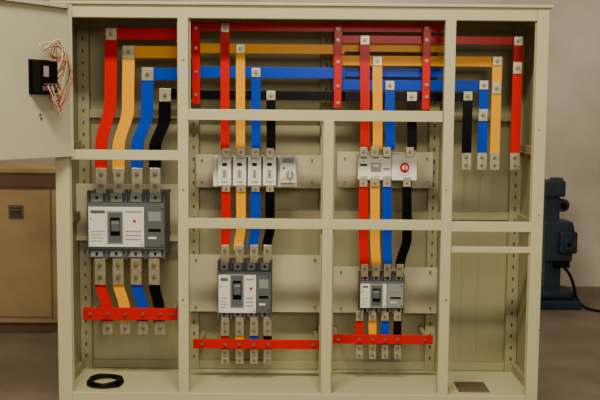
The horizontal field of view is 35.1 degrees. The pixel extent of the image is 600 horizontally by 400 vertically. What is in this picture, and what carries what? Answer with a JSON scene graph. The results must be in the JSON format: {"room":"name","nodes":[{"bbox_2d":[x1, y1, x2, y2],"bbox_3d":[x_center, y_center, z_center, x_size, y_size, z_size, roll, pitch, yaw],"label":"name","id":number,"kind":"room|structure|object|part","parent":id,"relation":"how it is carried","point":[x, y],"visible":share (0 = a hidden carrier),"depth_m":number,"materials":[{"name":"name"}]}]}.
{"room":"electrical room","nodes":[
{"label":"electrical room","id":0,"kind":"room"},
{"bbox_2d":[0,0,599,286],"bbox_3d":[0.010,-1.106,7.027,8.000,3.600,0.100,1,5,0],"label":"wall","id":1,"kind":"structure","parent":0,"point":[572,151],"depth_m":7.02,"materials":[{"name":"paint"}]},
{"bbox_2d":[566,286,599,294],"bbox_3d":[-0.006,0.661,7.136,8.000,0.060,0.015,1,5,0],"label":"baseboard","id":2,"kind":"structure","parent":1,"relation":"attached to","point":[581,290],"depth_m":7.13,"materials":[{"name":"concrete"}]},
{"bbox_2d":[0,295,599,399],"bbox_3d":[-0.010,1.171,2.597,8.000,0.100,9.350,1,5,0],"label":"floor","id":3,"kind":"structure","parent":0,"point":[569,340],"depth_m":5.20,"materials":[{"name":"concrete"}]},
{"bbox_2d":[0,163,57,331],"bbox_3d":[-2.037,0.281,5.958,1.185,1.003,0.534,1,5,0],"label":"storage cabinet","id":4,"kind":"object","parent":3,"relation":"on","point":[28,238],"visible":0.77,"depth_m":5.71,"materials":[{"name":"brown wood"}]},
{"bbox_2d":[0,0,553,399],"bbox_3d":[-0.088,0.108,3.838,2.158,1.781,0.838,1,5,0],"label":"tall cabinet","id":5,"kind":"object","parent":3,"relation":"on","point":[473,262],"depth_m":4.15,"materials":[{"name":"metal"}]},
{"bbox_3d":[-1.032,-0.454,3.570,0.038,0.595,0.461,4,6,32],"label":"door","id":6,"kind":"part","parent":5,"relation":"part of","materials":[{"name":"paint"}]},
{"bbox_2d":[28,39,72,113],"bbox_3d":[-0.939,-0.473,3.644,0.090,0.286,0.188,4,6,32],"label":"meter","id":7,"kind":"object","parent":5,"relation":"attached to","point":[43,76],"visible":1,"depth_m":3.60,"materials":[{"name":"black plastic"}]},
{"bbox_3d":[-0.826,0.766,4.031,0.157,0.023,0.171,1,5,0],"label":"cable coil","id":8,"kind":"part","parent":5,"relation":"part of","materials":[{"name":"black rubber"}]},
{"bbox_2d":[87,189,169,258],"bbox_3d":[-0.732,0.099,4.058,0.332,0.295,0.210,1,5,0],"label":"circuit breaker","id":9,"kind":"object","parent":5,"relation":"in","point":[126,225],"visible":1,"depth_m":3.98,"materials":[{"name":"black plastic"}]},
{"bbox_3d":[-0.721,0.472,4.146,0.399,0.052,0.265,1,5,0],"label":"busbar support strip","id":10,"kind":"part","parent":5,"relation":"part of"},
{"bbox_3d":[-0.431,-0.565,3.933,0.033,0.332,0.027,1,5,0],"label":"busbar support strip","id":11,"kind":"part","parent":5,"relation":"part of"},
{"bbox_2d":[218,258,271,318],"bbox_3d":[-0.236,0.378,4.084,0.232,0.256,0.170,1,5,0],"label":"circuit breaker","id":12,"kind":"object","parent":5,"relation":"in","point":[244,289],"visible":1,"depth_m":4.03,"materials":[{"name":"black plastic"}]},
{"bbox_2d":[213,155,296,186],"bbox_3d":[-0.191,-0.125,4.062,0.357,0.136,0.159,1,5,0],"label":"switch","id":13,"kind":"object","parent":5,"relation":"attached to","point":[280,170],"visible":1,"depth_m":4.00,"materials":[{"name":"white plastic"}]},
{"bbox_3d":[-0.181,0.606,4.163,0.550,0.039,0.255,1,5,0],"label":"busbar support strip","id":14,"kind":"part","parent":5,"relation":"part of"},
{"bbox_2d":[112,43,502,363],"bbox_3d":[0.023,0.026,4.016,1.636,1.367,0.084,1,5,0],"label":"yellow busbar","id":15,"kind":"object","parent":5,"relation":"in","point":[129,53],"visible":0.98,"depth_m":3.97,"materials":[{"name":"orange metal"}]},
{"bbox_2d":[94,22,523,363],"bbox_3d":[0.028,-0.013,4.005,1.797,1.449,0.057,0,5,0],"label":"red busbar","id":16,"kind":"object","parent":5,"relation":"attached to","point":[111,34],"visible":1,"depth_m":3.96,"materials":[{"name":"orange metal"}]},
{"bbox_2d":[130,66,488,363],"bbox_3d":[0.034,0.076,4.021,1.504,1.267,0.084,1,5,0],"label":"blue busbar","id":17,"kind":"object","parent":5,"relation":"in","point":[148,75],"visible":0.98,"depth_m":3.98,"materials":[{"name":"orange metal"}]},
{"bbox_2d":[148,88,472,363],"bbox_3d":[0.039,0.122,4.016,1.362,1.174,0.056,0,5,0],"label":"black busbar","id":18,"kind":"object","parent":5,"relation":"attached to","point":[165,94],"visible":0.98,"depth_m":3.98,"materials":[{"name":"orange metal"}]},
{"bbox_3d":[0.157,-0.556,3.933,0.033,0.349,0.027,1,5,0],"label":"busbar support strip","id":19,"kind":"part","parent":5,"relation":"part of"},
{"bbox_2d":[358,271,404,313],"bbox_3d":[0.350,0.397,4.090,0.194,0.179,0.160,1,5,0],"label":"circuit breaker","id":20,"kind":"object","parent":5,"relation":"in","point":[380,294],"visible":0.99,"depth_m":4.04,"materials":[{"name":"black plastic"}]},
{"bbox_3d":[0.350,0.586,4.166,0.436,0.039,0.245,1,5,0],"label":"busbar support strip","id":21,"kind":"part","parent":5,"relation":"part of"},
{"bbox_2d":[356,153,416,180],"bbox_3d":[0.370,-0.144,4.059,0.251,0.112,0.161,0,5,0],"label":"switch","id":22,"kind":"object","parent":5,"relation":"in","point":[398,166],"visible":0.99,"depth_m":4.00,"materials":[{"name":"white plastic"}]},
{"bbox_3d":[0.524,-0.552,3.934,0.033,0.357,0.027,1,5,0],"label":"busbar support strip","id":23,"kind":"part","parent":5,"relation":"part of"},
{"bbox_3d":[0.727,0.791,4.022,0.127,0.005,0.140,1,5,0],"label":"vent grate","id":24,"kind":"part","parent":5,"relation":"part of","materials":[{"name":"brown metal"}]},
{"bbox_2d":[540,177,581,309],"bbox_3d":[1.812,0.294,6.697,0.285,0.906,0.358,1,5,0],"label":"press","id":25,"kind":"object","parent":3,"relation":"on","point":[559,242],"visible":0.86,"depth_m":6.62,"materials":[{"name":"teal paint"}]},
{"bbox_2d":[561,265,599,311],"bbox_3d":[2.165,0.625,6.428,0.798,0.312,0.069,4,6,30],"label":"power cable","id":26,"kind":"object","parent":3,"relation":"on","point":[562,266],"visible":1,"depth_m":6.59,"materials":[{"name":"rubber"}]}
]}

